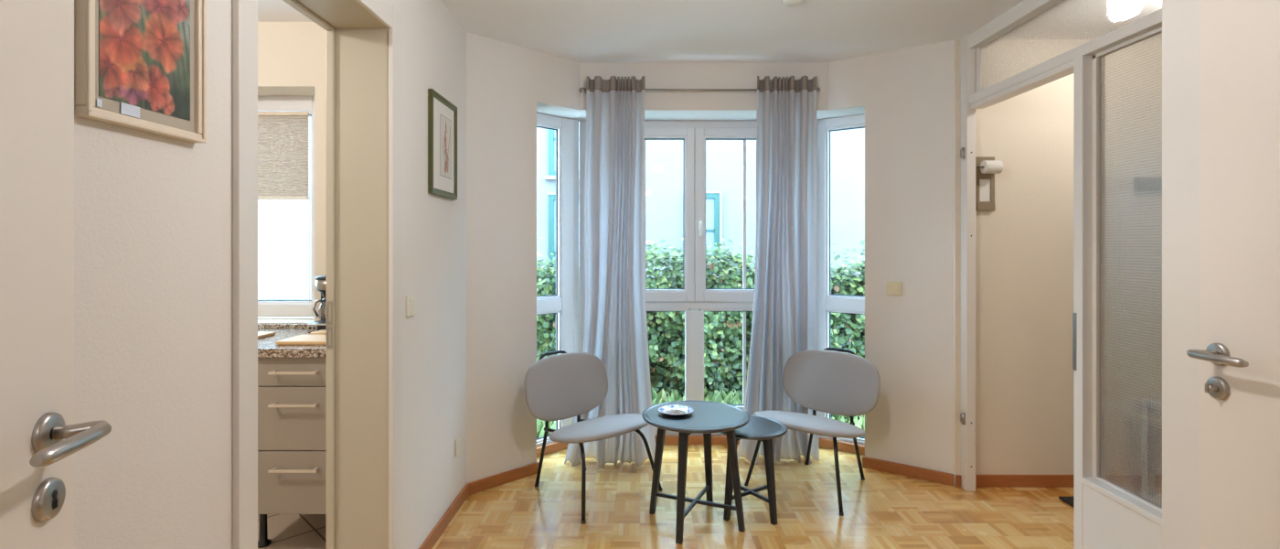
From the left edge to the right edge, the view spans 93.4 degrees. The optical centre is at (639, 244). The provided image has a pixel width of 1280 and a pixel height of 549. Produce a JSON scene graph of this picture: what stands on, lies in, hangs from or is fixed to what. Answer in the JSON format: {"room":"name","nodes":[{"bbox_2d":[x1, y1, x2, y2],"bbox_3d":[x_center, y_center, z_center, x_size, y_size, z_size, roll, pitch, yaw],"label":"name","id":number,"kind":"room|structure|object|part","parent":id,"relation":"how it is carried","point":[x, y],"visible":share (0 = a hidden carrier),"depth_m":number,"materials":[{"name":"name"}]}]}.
{"room":"sitting room","nodes":[
{"label":"sitting room","id":0,"kind":"room"},
{"bbox_2d":[74,0,466,548],"bbox_3d":[-1.015,0.095,0.421,0.220,2.410,5.443,0,0,0],"label":"wall","id":1,"kind":"structure","parent":0,"point":[153,212],"depth_m":1.21,"materials":[{"name":"paint"}]},
{"bbox_2d":[74,0,206,143],"bbox_3d":[-0.893,-0.401,1.097,0.024,0.388,0.263,0,0,0],"label":"framed picture","id":2,"kind":"object","parent":1,"relation":"attached to","point":[141,65],"visible":1,"depth_m":1.08,"materials":[{"name":"paper"}]},
{"bbox_2d":[99,0,190,120],"bbox_3d":[-0.892,-0.404,1.096,0.001,0.316,0.200,0,0,0],"label":"painting","id":3,"kind":"object","parent":2,"relation":"attached to","point":[144,45],"depth_m":1.09},
{"bbox_2d":[232,0,402,548],"bbox_3d":[-1.008,0.219,1.798,0.239,2.162,0.919,0,0,0],"label":"door frame","id":4,"kind":"structure","parent":1,"relation":"in","point":[364,37],"depth_m":2.18,"materials":[{"name":"paint"}]},
{"bbox_3d":[-1.114,0.285,2.164,0.020,0.170,0.002,0,0,0],"label":"strike plate","id":5,"kind":"part","parent":4,"relation":"part of","materials":[{"name":"metal"}]},
{"bbox_2d":[405,294,415,317],"bbox_3d":[-0.897,0.237,2.370,0.014,0.081,0.081,0,0,0],"label":"light switch","id":6,"kind":"object","parent":1,"relation":"attached to","point":[410,300],"visible":1,"depth_m":2.35,"materials":[{"name":"beige plastic"}]},
{"bbox_2d":[427,88,457,199],"bbox_3d":[-0.895,-0.445,2.750,0.020,0.446,0.350,0,0,0],"label":"framed print","id":7,"kind":"object","parent":1,"relation":"attached to","point":[442,113],"visible":1,"depth_m":2.72,"materials":[{"name":"white paper"}]},
{"bbox_3d":[-0.892,-0.445,2.781,0.002,0.250,0.115,0,0,0],"label":"flower stem","id":8,"kind":"part","parent":7,"relation":"part of","materials":[{"name":"pink paper"}]},
{"bbox_2d":[418,482,469,548],"bbox_3d":[-0.898,1.269,2.712,0.014,0.062,0.874,0,0,0],"label":"baseboard","id":9,"kind":"structure","parent":1,"relation":"attached to","point":[444,520],"depth_m":2.77,"materials":[{"name":"brown wood"}]},
{"bbox_2d":[454,435,461,456],"bbox_3d":[-0.900,0.991,2.985,0.010,0.081,0.081,0,0,0],"label":"wall socket","id":10,"kind":"object","parent":1,"relation":"attached to","point":[458,441],"visible":1,"depth_m":2.97,"materials":[{"name":"beige plastic"}]},
{"bbox_2d":[257,21,326,320],"bbox_3d":[-2.612,0.080,3.240,2.975,2.440,0.320,0,0,0],"label":"wall","id":11,"kind":"structure","parent":0,"point":[292,56],"depth_m":3.08,"materials":[{"name":"paint"}]},
{"bbox_2d":[257,96,314,323],"bbox_3d":[-2.205,-0.198,3.215,1.090,1.225,0.250,0,0,0],"label":"window","id":12,"kind":"structure","parent":11,"relation":"in","point":[266,308],"depth_m":3.27,"materials":[{"name":"white plastic"}]},
{"bbox_2d":[257,111,309,300],"bbox_3d":[-2.223,-0.209,3.259,0.881,1.018,0.022,0,0,0],"label":"blind","id":13,"kind":"object","parent":12,"relation":"attached to","point":[282,136],"visible":0.38,"depth_m":3.26,"materials":[{"name":"fabric"}]},
{"bbox_3d":[-2.227,-0.254,3.259,0.874,0.017,0.022,0,0,0],"label":"rail","id":14,"kind":"part","parent":13,"relation":"part of","materials":[{"name":"white plastic"}]},
{"bbox_3d":[-2.227,-0.709,3.259,0.874,0.018,0.022,0,0,0],"label":"head rail","id":15,"kind":"part","parent":13,"relation":"part of","materials":[{"name":"white plastic"}]},
{"bbox_3d":[-1.784,-0.200,3.258,0.002,1.000,0.002,0,0,0],"label":"cord","id":16,"kind":"part","parent":13,"relation":"part of","materials":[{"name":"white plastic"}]},
{"bbox_3d":[-2.205,0.405,3.180,1.090,0.020,0.180,0,0,0],"label":"sill","id":17,"kind":"part","parent":12,"relation":"part of","materials":[{"name":"white stone"}]},
{"bbox_2d":[466,32,579,482],"bbox_3d":[-0.754,0.095,3.549,1.026,2.410,0.370,0,0,-44],"label":"wall","id":18,"kind":"structure","parent":0,"point":[507,84],"depth_m":3.30,"materials":[{"name":"paint"}]},
{"bbox_2d":[468,460,539,494],"bbox_3d":[-0.798,1.269,3.357,0.452,0.062,0.184,0,0,-44],"label":"baseboard","id":19,"kind":"structure","parent":18,"relation":"attached to","point":[488,482],"depth_m":3.28,"materials":[{"name":"brown wood"}]},
{"bbox_2d":[536,113,578,447],"bbox_3d":[-0.610,0.241,3.801,0.523,2.118,0.073,0,0,-44],"label":"window","id":20,"kind":"structure","parent":18,"relation":"in","point":[565,303],"depth_m":3.89,"materials":[{"name":"white plastic"}]},
{"bbox_2d":[568,62,828,122],"bbox_3d":[0.373,-0.965,3.855,1.779,0.290,0.370,0,0,0],"label":"wall","id":21,"kind":"structure","parent":0,"point":[660,105],"depth_m":3.67,"materials":[{"name":"paint"}]},
{"bbox_2d":[579,120,756,435],"bbox_3d":[0.360,0.241,3.972,1.520,2.118,0.136,0,0,0],"label":"window","id":22,"kind":"structure","parent":21,"relation":"in","point":[694,295],"depth_m":3.96,"materials":[{"name":"white plastic"}]},
{"bbox_3d":[0.002,-0.200,3.986,0.714,1.140,0.068,0,0,0],"label":"sash","id":23,"kind":"part","parent":22,"relation":"part of","materials":[{"name":"clear glass"}]},
{"bbox_3d":[0.392,-0.115,3.928,0.022,0.110,0.049,0,0,0],"label":"handle","id":24,"kind":"part","parent":22,"relation":"part of","materials":[{"name":"white plastic"}]},
{"bbox_3d":[0.718,-0.200,3.986,0.714,1.140,0.068,0,0,0],"label":"sash","id":25,"kind":"part","parent":22,"relation":"part of","materials":[{"name":"clear glass"}]},
{"bbox_2d":[579,86,820,93],"bbox_3d":[0.360,-0.936,3.645,1.450,0.036,0.048,0,0,0],"label":"curtain rod","id":26,"kind":"object","parent":21,"relation":"attached to","point":[581,90],"visible":0.58,"depth_m":3.63,"materials":[{"name":"silver metal"}]},
{"bbox_2d":[564,75,655,468],"bbox_3d":[-0.175,0.149,3.604,0.553,2.294,0.200,0,0,0],"label":"curtain","id":27,"kind":"object","parent":26,"relation":"hanging from","point":[615,326],"visible":0.89,"depth_m":3.60,"materials":[{"name":"grey fabric"}]},
{"bbox_3d":[0.360,-0.934,3.636,1.390,0.016,0.013,0,0,0],"label":"rod","id":28,"kind":"part","parent":26,"relation":"part of","materials":[{"name":"silver metal"}]},
{"bbox_2d":[736,75,819,464],"bbox_3d":[0.820,0.149,3.675,0.521,2.294,0.266,0,0,0],"label":"curtain","id":29,"kind":"object","parent":26,"relation":"hanging from","point":[784,324],"visible":0.84,"depth_m":3.62,"materials":[{"name":"grey fabric"}]},
{"bbox_2d":[257,444,1162,548],"bbox_3d":[-0.325,1.360,0.870,7.550,0.120,6.340,0,0,0],"label":"floor","id":30,"kind":"structure","parent":0,"point":[884,509],"depth_m":2.92,"materials":[{"name":"brown wood"}]},
{"bbox_2d":[257,357,326,547],"bbox_3d":[-1.413,0.881,2.768,0.525,0.838,0.604,0,0,0],"label":"base cabinet","id":31,"kind":"object","parent":30,"relation":"on","point":[292,391],"visible":0.48,"depth_m":2.50,"materials":[{"name":"beige paint"}]},
{"bbox_2d":[257,323,326,357],"bbox_3d":[-1.964,0.431,2.779,1.673,0.062,0.602,0,0,0],"label":"countertop","id":32,"kind":"structure","parent":31,"relation":"on","point":[267,347],"depth_m":2.53,"materials":[{"name":"stone"}]},
{"bbox_2d":[257,331,276,338],"bbox_3d":[-1.913,0.416,2.790,0.375,0.014,0.140,0,0,0],"label":"cutting board","id":33,"kind":"object","parent":32,"relation":"on","point":[260,334],"visible":0.26,"depth_m":2.80,"materials":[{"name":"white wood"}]},
{"bbox_2d":[275,334,326,344],"bbox_3d":[-1.359,0.415,2.660,0.378,0.016,0.200,0,0,0],"label":"cutting board","id":34,"kind":"object","parent":32,"relation":"on","point":[301,339],"visible":0.49,"depth_m":2.57,"materials":[{"name":"brown wood"}]},
{"bbox_2d":[307,275,326,332],"bbox_3d":[-1.500,0.285,2.965,0.187,0.275,0.180,0,0,0],"label":"coffee maker","id":35,"kind":"object","parent":32,"relation":"on","point":[320,280],"visible":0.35,"depth_m":2.89,"materials":[{"name":"black plastic"}]},
{"bbox_3d":[-1.515,0.395,2.884,0.150,0.040,0.010,0,0,0],"label":"control panel","id":36,"kind":"part","parent":35,"relation":"part of","materials":[{"name":"silver metal"}]},
{"bbox_3d":[-1.561,0.306,2.920,0.042,0.084,0.021,0,0,0],"label":"carafe handle","id":37,"kind":"part","parent":35,"relation":"part of","materials":[{"name":"metal"}]},
{"bbox_3d":[-1.497,0.156,2.965,0.180,0.016,0.180,0,0,0],"label":"lid","id":38,"kind":"part","parent":35,"relation":"part of","materials":[{"name":"silver metal"}]},
{"bbox_2d":[309,329,326,334],"bbox_3d":[-1.335,0.412,2.822,0.370,0.022,0.095,0,0,0],"label":"cutting board","id":39,"kind":"object","parent":32,"relation":"on","point":[322,331],"visible":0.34,"depth_m":2.78,"materials":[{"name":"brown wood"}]},
{"bbox_3d":[-1.413,0.983,2.510,0.523,0.260,0.019,0,0,0],"label":"drawer","id":40,"kind":"part","parent":31,"relation":"part of","materials":[{"name":"beige paint"}]},
{"bbox_3d":[-1.413,0.718,2.510,0.523,0.262,0.019,0,0,0],"label":"drawer","id":41,"kind":"part","parent":31,"relation":"part of","materials":[{"name":"beige paint"}]},
{"bbox_3d":[-1.413,0.524,2.510,0.523,0.118,0.019,0,0,0],"label":"drawer","id":42,"kind":"part","parent":31,"relation":"part of","materials":[{"name":"beige paint"}]},
{"bbox_3d":[-1.423,0.925,2.483,0.195,0.010,0.034,0,0,0],"label":"bar handle","id":43,"kind":"part","parent":31,"relation":"part of","materials":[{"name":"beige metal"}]},
{"bbox_3d":[-1.423,0.657,2.483,0.195,0.010,0.034,0,0,0],"label":"bar handle","id":44,"kind":"part","parent":31,"relation":"part of","materials":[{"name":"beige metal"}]},
{"bbox_3d":[-1.423,0.523,2.483,0.195,0.010,0.034,0,0,0],"label":"bar handle","id":45,"kind":"part","parent":31,"relation":"part of","materials":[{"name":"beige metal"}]},
{"bbox_2d":[523,350,662,523],"bbox_3d":[-0.276,0.951,3.219,0.619,0.701,0.595,0,0,44],"label":"lounge chair","id":46,"kind":"object","parent":30,"relation":"on","point":[565,385],"visible":1,"depth_m":3.24,"materials":[{"name":"grey fabric"}]},
{"bbox_3d":[-0.461,0.951,3.394,0.111,0.700,0.355,0,0,44],"label":"frame","id":47,"kind":"part","parent":46,"relation":"part of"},
{"bbox_3d":[-0.365,1.135,3.067,0.075,0.333,0.534,0,0,-29],"label":"leg","id":48,"kind":"part","parent":46,"relation":"part of","materials":[{"name":"black metal"}]},
{"bbox_3d":[-0.410,0.777,3.344,0.105,0.341,0.575,0,0,44],"label":"backrest","id":49,"kind":"part","parent":46,"relation":"part of","materials":[{"name":"grey fabric"}]},
{"bbox_3d":[-0.196,0.946,3.141,0.396,0.088,0.595,0,0,44],"label":"seat","id":50,"kind":"part","parent":46,"relation":"part of","materials":[{"name":"grey fabric"}]},
{"bbox_3d":[-0.132,1.135,3.304,0.534,0.333,0.075,0,0,28],"label":"leg","id":51,"kind":"part","parent":46,"relation":"part of","materials":[{"name":"black metal"}]},
{"bbox_2d":[641,399,749,543],"bbox_3d":[0.262,1.046,2.843,0.504,0.507,0.504,0,0,0],"label":"side table","id":52,"kind":"object","parent":30,"relation":"on","point":[707,417],"visible":0.96,"depth_m":2.76,"materials":[{"name":"black wood"}]},
{"bbox_3d":[0.089,1.056,2.920,0.089,0.487,0.038,0,0,24],"label":"leg","id":53,"kind":"part","parent":52,"relation":"part of","materials":[{"name":"black wood"}]},
{"bbox_2d":[658,404,693,415],"bbox_3d":[0.168,0.783,2.845,0.167,0.020,0.167,0,0,0],"label":"plate","id":54,"kind":"object","parent":52,"relation":"on","point":[665,409],"visible":0.94,"depth_m":2.87,"materials":[{"name":"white ceramic"}]},
{"bbox_2d":[667,408,685,413],"bbox_3d":[0.172,0.778,2.848,0.089,0.014,0.043,0,0,9],"label":"sachet","id":55,"kind":"object","parent":54,"relation":"on","point":[672,410],"visible":1,"depth_m":2.84,"materials":[{"name":"white paper"}]},
{"bbox_3d":[0.185,1.056,2.670,0.038,0.487,0.089,0,0,24],"label":"leg","id":56,"kind":"part","parent":52,"relation":"part of","materials":[{"name":"black wood"}]},
{"bbox_3d":[0.339,1.056,3.016,0.038,0.487,0.089,0,0,24],"label":"leg","id":57,"kind":"part","parent":52,"relation":"part of","materials":[{"name":"black wood"}]},
{"bbox_3d":[0.435,1.056,2.766,0.089,0.487,0.038,0,0,24],"label":"leg","id":58,"kind":"part","parent":52,"relation":"part of","materials":[{"name":"black wood"}]},
{"bbox_2d":[720,415,787,524],"bbox_3d":[0.540,1.090,2.950,0.352,0.420,0.352,0,0,0],"label":"side table","id":59,"kind":"object","parent":30,"relation":"on","point":[763,429],"visible":0.66,"depth_m":2.85,"materials":[{"name":"black wood"}]},
{"bbox_3d":[0.433,1.100,2.879,0.075,0.400,0.064,0,0,0],"label":"leg","id":60,"kind":"part","parent":59,"relation":"part of","materials":[{"name":"black wood"}]},
{"bbox_3d":[0.613,1.100,2.842,0.038,0.401,0.073,0,0,-34],"label":"leg","id":61,"kind":"part","parent":59,"relation":"part of","materials":[{"name":"black wood"}]},
{"bbox_2d":[744,347,880,515],"bbox_3d":[0.966,0.951,3.296,0.595,0.701,0.619,0,0,42],"label":"lounge chair","id":62,"kind":"object","parent":30,"relation":"on","point":[828,380],"visible":0.95,"depth_m":3.35,"materials":[{"name":"grey fabric"}]},
{"bbox_3d":[0.811,1.135,3.379,0.534,0.333,0.075,0,0,-31],"label":"leg","id":63,"kind":"part","parent":62,"relation":"part of","materials":[{"name":"black metal"}]},
{"bbox_3d":[0.891,0.946,3.213,0.595,0.088,0.396,0,0,42],"label":"seat","id":64,"kind":"part","parent":62,"relation":"part of","materials":[{"name":"grey fabric"}]},
{"bbox_3d":[1.086,0.777,3.435,0.575,0.341,0.105,0,0,42],"label":"backrest","id":65,"kind":"part","parent":62,"relation":"part of","materials":[{"name":"grey fabric"}]},
{"bbox_3d":[1.133,0.951,3.487,0.355,0.700,0.111,0,0,42],"label":"frame","id":66,"kind":"part","parent":62,"relation":"part of","materials":[{"name":"grey fabric"}]},
{"bbox_3d":[1.057,1.135,3.156,0.075,0.333,0.534,0,0,25],"label":"leg","id":67,"kind":"part","parent":62,"relation":"part of","materials":[{"name":"black metal"}]},
{"bbox_2d":[1058,495,1141,506],"bbox_3d":[2.465,1.294,2.880,0.630,0.012,0.440,0,0,0],"label":"door mat","id":68,"kind":"object","parent":30,"relation":"on","point":[1069,499],"visible":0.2,"depth_m":3.06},
{"bbox_2d":[1141,397,1162,506],"bbox_3d":[2.310,0.979,2.310,0.300,0.642,0.580,0,0,0],"label":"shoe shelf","id":69,"kind":"object","parent":30,"relation":"on","point":[1148,405],"visible":0.26,"depth_m":2.57,"materials":[{"name":"white paint"}]},
{"bbox_3d":[2.176,0.979,2.584,0.032,0.642,0.032,0,0,0],"label":"post","id":70,"kind":"part","parent":69,"relation":"part of","materials":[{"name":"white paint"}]},
{"bbox_3d":[2.310,0.674,2.310,0.296,0.028,0.514,0,0,0],"label":"rail","id":71,"kind":"part","parent":69,"relation":"part of","materials":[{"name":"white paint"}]},
{"bbox_3d":[2.310,1.076,2.310,0.296,0.028,0.514,0,0,0],"label":"rail","id":72,"kind":"part","parent":69,"relation":"part of","materials":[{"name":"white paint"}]},
{"bbox_2d":[257,0,1162,62],"bbox_3d":[-0.325,-1.210,0.870,7.550,0.200,6.340,0,0,0],"label":"ceiling","id":73,"kind":"structure","parent":0,"point":[575,30],"depth_m":3.05,"materials":[{"name":"paint"}]},
{"bbox_2d":[781,0,804,5],"bbox_3d":[0.683,-1.093,2.680,0.110,0.035,0.110,0,0,0],"label":"smoke detector","id":74,"kind":"object","parent":73,"relation":"attached to","point":[785,2],"visible":1,"depth_m":2.67,"materials":[{"name":"white plastic"}]},
{"bbox_2d":[828,40,953,473],"bbox_3d":[1.481,0.095,3.655,0.805,2.410,0.370,0,0,36],"label":"wall","id":75,"kind":"structure","parent":0,"point":[905,97],"depth_m":3.40,"materials":[{"name":"paint"}]},
{"bbox_2d":[536,435,864,457],"bbox_3d":[0.349,1.272,3.778,2.199,0.055,0.364,0,0,0],"label":"baseboard","id":76,"kind":"structure","parent":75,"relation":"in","point":[823,442],"depth_m":3.86,"materials":[{"name":"brown wood"}]},
{"bbox_2d":[815,114,864,445],"bbox_3d":[1.317,0.241,3.860,0.436,2.118,0.073,0,0,36],"label":"window","id":77,"kind":"structure","parent":75,"relation":"in","point":[826,303],"depth_m":3.91,"materials":[{"name":"white plastic"}]},
{"bbox_2d":[886,280,901,295],"bbox_3d":[1.448,0.246,3.442,0.081,0.081,0.014,0,0,36],"label":"light switch","id":78,"kind":"object","parent":75,"relation":"attached to","point":[893,287],"visible":1,"depth_m":3.44,"materials":[{"name":"beige plastic"}]},
{"bbox_2d":[862,456,961,486],"bbox_3d":[1.514,1.269,3.390,0.518,0.062,0.025,0,0,35],"label":"baseboard","id":79,"kind":"structure","parent":75,"relation":"attached to","point":[939,476],"depth_m":3.38,"materials":[{"name":"brown wood"}]},
{"bbox_2d":[953,39,1162,485],"bbox_3d":[2.575,0.095,3.413,1.750,2.410,0.316,0,0,0],"label":"wall","id":80,"kind":"structure","parent":0,"point":[1024,246],"depth_m":3.25,"materials":[{"name":"paint"}]},
{"bbox_2d":[975,156,1003,210],"bbox_3d":[1.861,-0.331,3.213,0.101,0.288,0.084,0,0,0],"label":"holder","id":81,"kind":"object","parent":80,"relation":"attached to","point":[986,167],"visible":1,"depth_m":3.25,"materials":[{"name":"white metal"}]},
{"bbox_2d":[975,474,1162,486],"bbox_3d":[2.550,1.268,3.248,1.500,0.065,0.014,0,0,0],"label":"baseboard","id":82,"kind":"structure","parent":80,"relation":"attached to","point":[981,480],"depth_m":3.24,"materials":[{"name":"brown wood"}]},
{"bbox_2d":[1133,176,1162,190],"bbox_3d":[2.880,-0.330,3.213,0.440,0.071,0.083,0,0,0],"label":"hook rail","id":83,"kind":"object","parent":80,"relation":"attached to","point":[1140,183],"visible":0.36,"depth_m":3.23,"materials":[{"name":"grey metal"}]},
{"bbox_2d":[960,0,1162,548],"bbox_3d":[1.772,0.095,2.408,0.116,2.410,1.695,0,0,0],"label":"door frame","id":84,"kind":"structure","parent":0,"point":[1107,515],"depth_m":2.38,"materials":[{"name":"white paint"}]},
{"bbox_3d":[1.744,0.385,2.414,0.012,0.230,0.019,0,0,0],"label":"strike plate","id":85,"kind":"part","parent":84,"relation":"part of","materials":[{"name":"metal"}]},
{"bbox_3d":[1.781,1.117,1.996,0.078,0.366,0.753,0,0,0],"label":"panel","id":86,"kind":"part","parent":84,"relation":"part of","materials":[{"name":"white paint"}]},
{"bbox_3d":[0.282,0.095,-0.060,2.375,2.410,0.120,0,0,0],"label":"wall","id":87,"kind":"structure","parent":0,"visible":0},
{"bbox_2d":[0,0,111,548],"bbox_3d":[-0.638,0.296,0.418,0.110,1.992,0.840,0,0,-16],"label":"door","id":88,"kind":"structure","parent":87,"relation":"in","point":[39,436],"depth_m":0.74,"materials":[{"name":"paint"}]},
{"bbox_3d":[-0.684,0.238,0.732,0.057,0.020,0.139,0,0,-35],"label":"lever handle","id":89,"kind":"part","parent":88,"relation":"part of","materials":[{"name":"metal"}]},
{"bbox_3d":[1.605,0.095,0.773,0.510,2.410,1.546,0,0,0],"label":"wall","id":90,"kind":"structure","parent":0,"visible":0},
{"bbox_2d":[1162,0,1279,548],"bbox_3d":[1.366,0.265,1.093,0.208,2.070,0.906,0,0,0],"label":"door","id":91,"kind":"structure","parent":90,"relation":"in","point":[1221,58],"depth_m":1.38,"materials":[{"name":"paint"}]},
{"bbox_3d":[1.403,0.265,1.093,0.134,2.070,0.906,0,0,0],"label":"casing","id":92,"kind":"part","parent":91,"relation":"part of","materials":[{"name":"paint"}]},
{"bbox_3d":[1.276,0.250,1.340,0.057,0.020,0.139,0,0,20],"label":"lever handle","id":93,"kind":"part","parent":91,"relation":"part of","materials":[{"name":"metal"}]},
{"label":"outside","id":94,"kind":"structure","parent":0,"visible":0},
{"bbox_3d":[0.000,1.700,10.100,28.000,0.200,11.800,0,0,0],"label":"ground","id":95,"kind":"structure","parent":94,"visible":0},
{"bbox_2d":[257,116,864,318],"bbox_3d":[1.500,-0.485,8.600,21.400,4.170,1.200,0,0,0],"label":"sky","id":96,"kind":"structure","parent":95,"relation":"on","point":[282,225],"depth_m":8.20,"materials":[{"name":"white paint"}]},
{"bbox_3d":[-0.968,-1.508,8.150,0.635,1.245,0.100,0,0,0],"label":"window sill","id":97,"kind":"part","parent":96,"relation":"part of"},
{"bbox_3d":[-0.978,0.010,8.190,0.385,1.250,0.020,0,0,0],"label":"pane","id":98,"kind":"part","parent":96,"relation":"part of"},
{"bbox_3d":[-0.978,-1.518,8.190,0.385,1.035,0.020,0,0,0],"label":"pane","id":99,"kind":"part","parent":96,"relation":"part of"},
{"bbox_3d":[0.848,-0.255,8.190,0.325,0.760,0.020,0,0,0],"label":"pane","id":100,"kind":"part","parent":96,"relation":"part of","materials":[{"name":"glass"}]},
{"bbox_3d":[0.858,-0.245,8.150,0.575,0.970,0.100,0,0,0],"label":"window sill","id":101,"kind":"part","parent":96,"relation":"part of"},
{"bbox_2d":[536,236,864,403],"bbox_3d":[1.075,0.715,5.706,7.251,1.842,0.759,0,0,0],"label":"hedge","id":102,"kind":"object","parent":95,"relation":"on","point":[666,329],"visible":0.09,"depth_m":5.55,"materials":[{"name":"green plant"}]},
{"bbox_2d":[536,387,864,437],"bbox_3d":[0.599,1.450,4.985,4.497,0.495,0.544,0,0,0],"label":"ornamental grass","id":103,"kind":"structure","parent":95,"relation":"on","point":[661,397],"depth_m":4.99,"materials":[{"name":"green plant"}]}
]}

